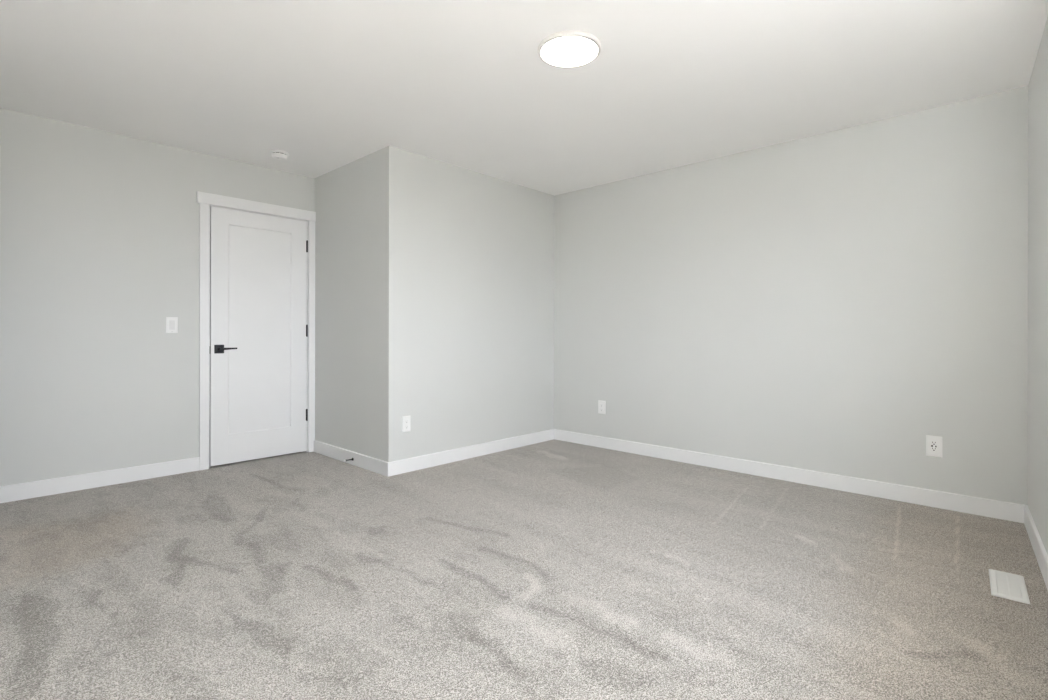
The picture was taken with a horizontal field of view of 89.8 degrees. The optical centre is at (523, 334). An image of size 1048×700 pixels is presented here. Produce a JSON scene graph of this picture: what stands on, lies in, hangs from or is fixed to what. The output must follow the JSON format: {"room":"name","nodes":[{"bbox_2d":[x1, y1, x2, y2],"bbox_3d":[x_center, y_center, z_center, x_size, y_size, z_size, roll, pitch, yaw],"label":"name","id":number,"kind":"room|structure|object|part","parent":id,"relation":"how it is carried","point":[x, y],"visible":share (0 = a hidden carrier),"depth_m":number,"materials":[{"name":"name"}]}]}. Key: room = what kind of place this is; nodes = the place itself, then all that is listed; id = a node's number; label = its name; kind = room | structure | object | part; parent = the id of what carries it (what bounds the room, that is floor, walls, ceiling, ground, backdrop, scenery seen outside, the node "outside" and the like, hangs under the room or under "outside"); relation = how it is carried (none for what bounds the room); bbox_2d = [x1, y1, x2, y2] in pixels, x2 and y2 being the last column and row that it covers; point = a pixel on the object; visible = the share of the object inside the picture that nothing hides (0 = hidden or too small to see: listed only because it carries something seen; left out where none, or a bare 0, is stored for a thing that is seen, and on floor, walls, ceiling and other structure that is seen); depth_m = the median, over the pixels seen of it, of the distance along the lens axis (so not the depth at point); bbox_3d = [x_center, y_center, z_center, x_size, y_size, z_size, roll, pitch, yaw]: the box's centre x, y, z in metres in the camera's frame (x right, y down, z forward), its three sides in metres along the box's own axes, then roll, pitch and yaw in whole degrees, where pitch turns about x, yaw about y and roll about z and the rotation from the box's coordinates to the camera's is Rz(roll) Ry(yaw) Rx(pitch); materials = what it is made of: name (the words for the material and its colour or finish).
{"room":"empty bedroom","nodes":[
{"label":"empty bedroom","id":0,"kind":"room"},
{"bbox_2d":[0,108,314,485],"bbox_3d":[-2.877,-0.164,3.733,0.140,2.470,3.043,0,0,43],"label":"wall","id":1,"kind":"structure","parent":0,"point":[99,230],"depth_m":3.60,"materials":[{"name":"paint"}]},
{"bbox_2d":[0,457,198,502],"bbox_3d":[-3.130,0.990,3.353,0.014,0.102,1.866,0,0,43],"label":"baseboard","id":2,"kind":"structure","parent":1,"relation":"attached to","point":[15,492],"depth_m":3.57,"materials":[{"name":"paint"}]},
{"bbox_2d":[166,317,177,332],"bbox_3d":[-2.614,-0.070,3.905,0.010,0.119,0.074,0,0,43],"label":"light switch","id":3,"kind":"object","parent":1,"relation":"attached to","point":[171,322],"visible":1,"depth_m":3.90,"materials":[{"name":"white plastic"}]},
{"bbox_2d":[197,191,315,469],"bbox_3d":[-2.235,-0.025,4.402,0.166,2.135,0.927,0,0,43],"label":"door frame","id":4,"kind":"structure","parent":1,"relation":"attached to","point":[204,209],"depth_m":4.09,"materials":[{"name":"paint"}]},
{"bbox_2d":[209,206,307,465],"bbox_3d":[-2.173,0.014,4.370,0.095,2.029,0.765,0,0,43],"label":"door","id":5,"kind":"structure","parent":1,"relation":"in","point":[259,329],"depth_m":4.35,"materials":[{"name":"paint"}]},
{"bbox_3d":[-2.398,0.115,4.136,0.009,0.068,0.068,0,0,43],"label":"handle","id":6,"kind":"part","parent":5,"relation":"part of","materials":[{"name":"black metal"}]},
{"bbox_3d":[-2.331,0.113,4.145,0.017,0.019,0.128,0,0,43],"label":"lever","id":7,"kind":"part","parent":5,"relation":"part of","materials":[{"name":"black metal"}]},
{"bbox_3d":[-2.198,-0.040,4.382,0.035,1.677,0.496,0,0,43],"label":"panel","id":8,"kind":"part","parent":5,"relation":"part of","materials":[{"name":"paint"}]},
{"bbox_2d":[314,146,388,461],"bbox_3d":[-1.396,-0.161,4.335,1.202,2.470,0.120,0,0,43],"label":"wall","id":9,"kind":"structure","parent":0,"point":[351,207],"depth_m":4.23,"materials":[{"name":"paint"}]},
{"bbox_2d":[313,440,387,476],"bbox_3d":[-1.432,0.993,4.275,1.196,0.102,0.014,0,0,43],"label":"baseboard","id":10,"kind":"structure","parent":9,"relation":"attached to","point":[369,463],"depth_m":4.20,"materials":[{"name":"paint"}]},
{"bbox_2d":[389,146,553,461],"bbox_3d":[-0.392,-0.159,4.617,0.120,2.470,1.904,0,0,43],"label":"wall","id":11,"kind":"structure","parent":0,"point":[471,253],"depth_m":4.42,"materials":[{"name":"paint"}]},
{"bbox_2d":[402,416,409,431],"bbox_3d":[-0.892,0.679,3.991,0.008,0.120,0.072,0,0,43],"label":"wall outlet","id":12,"kind":"object","parent":11,"relation":"attached to","point":[405,419],"visible":1,"depth_m":3.98,"materials":[{"name":"white plastic"}]},
{"bbox_2d":[405,419,408,428],"bbox_3d":[-0.890,0.679,3.989,0.003,0.067,0.034,0,0,43],"label":"receptacle","id":13,"kind":"object","parent":12,"relation":"attached to","point":[406,420],"depth_m":3.99,"materials":[{"name":"white plastic"}]},
{"bbox_2d":[388,429,553,476],"bbox_3d":[-0.350,0.995,4.566,0.014,0.102,1.918,0,0,43],"label":"baseboard","id":14,"kind":"structure","parent":11,"relation":"attached to","point":[397,467],"depth_m":4.40,"materials":[{"name":"paint"}]},
{"bbox_2d":[0,439,1047,699],"bbox_3d":[-0.491,1.047,2.295,5.550,0.003,5.625,0,0,43],"label":"floor","id":15,"kind":"structure","parent":0,"point":[553,569],"depth_m":2.15,"materials":[{"name":"carpet"}]},
{"bbox_2d":[989,569,1030,604],"bbox_3d":[2.022,1.046,2.196,0.114,0.008,0.300,0,0,40],"label":"floor vent","id":16,"kind":"object","parent":15,"relation":"in","point":[1010,586],"visible":1,"depth_m":2.18,"materials":[{"name":"metal"}]},
{"bbox_2d":[0,0,1047,195],"bbox_3d":[-0.602,-1.444,2.473,5.302,0.100,5.727,0,0,43],"label":"ceiling","id":17,"kind":"structure","parent":0,"point":[330,85],"depth_m":2.78,"materials":[{"name":"paint"}]},
{"bbox_2d":[270,150,288,159],"bbox_3d":[-1.883,-1.373,4.045,0.134,0.046,0.134,0,0,43],"label":"smoke detector","id":18,"kind":"object","parent":17,"relation":"attached to","point":[276,154],"visible":1,"depth_m":4.00,"materials":[{"name":"plastic"}]},
{"bbox_2d":[538,30,600,67],"bbox_3d":[0.220,-1.382,2.559,0.307,0.020,0.307,0,0,43],"label":"recessed light","id":19,"kind":"object","parent":17,"relation":"in","point":[571,48],"visible":1,"depth_m":2.53,"materials":[{"name":"white plastic"}]},
{"bbox_2d":[554,86,1027,504],"bbox_3d":[1.669,-0.155,4.090,3.849,2.470,0.140,0,0,43],"label":"wall","id":20,"kind":"structure","parent":0,"point":[837,301],"depth_m":3.64,"materials":[{"name":"paint"}]},
{"bbox_2d":[598,400,605,413],"bbox_3d":[0.721,0.674,4.874,0.080,0.121,0.008,0,0,43],"label":"wall outlet","id":21,"kind":"object","parent":20,"relation":"attached to","point":[601,404],"visible":1,"depth_m":4.87,"materials":[{"name":"white plastic"}]},
{"bbox_2d":[554,429,1023,522],"bbox_3d":[1.548,0.999,4.095,3.429,0.102,0.014,0,0,43],"label":"baseboard","id":22,"kind":"structure","parent":20,"relation":"attached to","point":[997,509],"depth_m":3.62,"materials":[{"name":"paint"}]},
{"bbox_2d":[926,435,941,457],"bbox_3d":[2.502,0.682,3.208,0.079,0.126,0.008,0,0,43],"label":"wall outlet","id":23,"kind":"object","parent":20,"relation":"attached to","point":[933,443],"visible":1,"depth_m":3.21,"materials":[{"name":"white plastic"}]},
{"bbox_2d":[931,441,937,451],"bbox_3d":[2.501,0.682,3.207,0.034,0.067,0.003,0,0,43],"label":"receptacle","id":24,"kind":"object","parent":23,"relation":"attached to","point":[934,444],"depth_m":3.20,"materials":[{"name":"white plastic"}]},
{"bbox_2d":[1027,17,1047,554],"bbox_3d":[1.301,-0.155,0.996,0.140,2.470,4.900,0,0,40],"label":"wall","id":25,"kind":"structure","parent":0,"point":[1037,459],"depth_m":2.52,"materials":[{"name":"paint"}]},
{"bbox_2d":[1024,505,1047,589],"bbox_3d":[1.335,0.999,1.161,0.014,0.102,4.600,0,0,40],"label":"baseboard","id":26,"kind":"structure","parent":25,"relation":"attached to","point":[1041,555],"depth_m":2.46,"materials":[{"name":"paint"}]}
]}

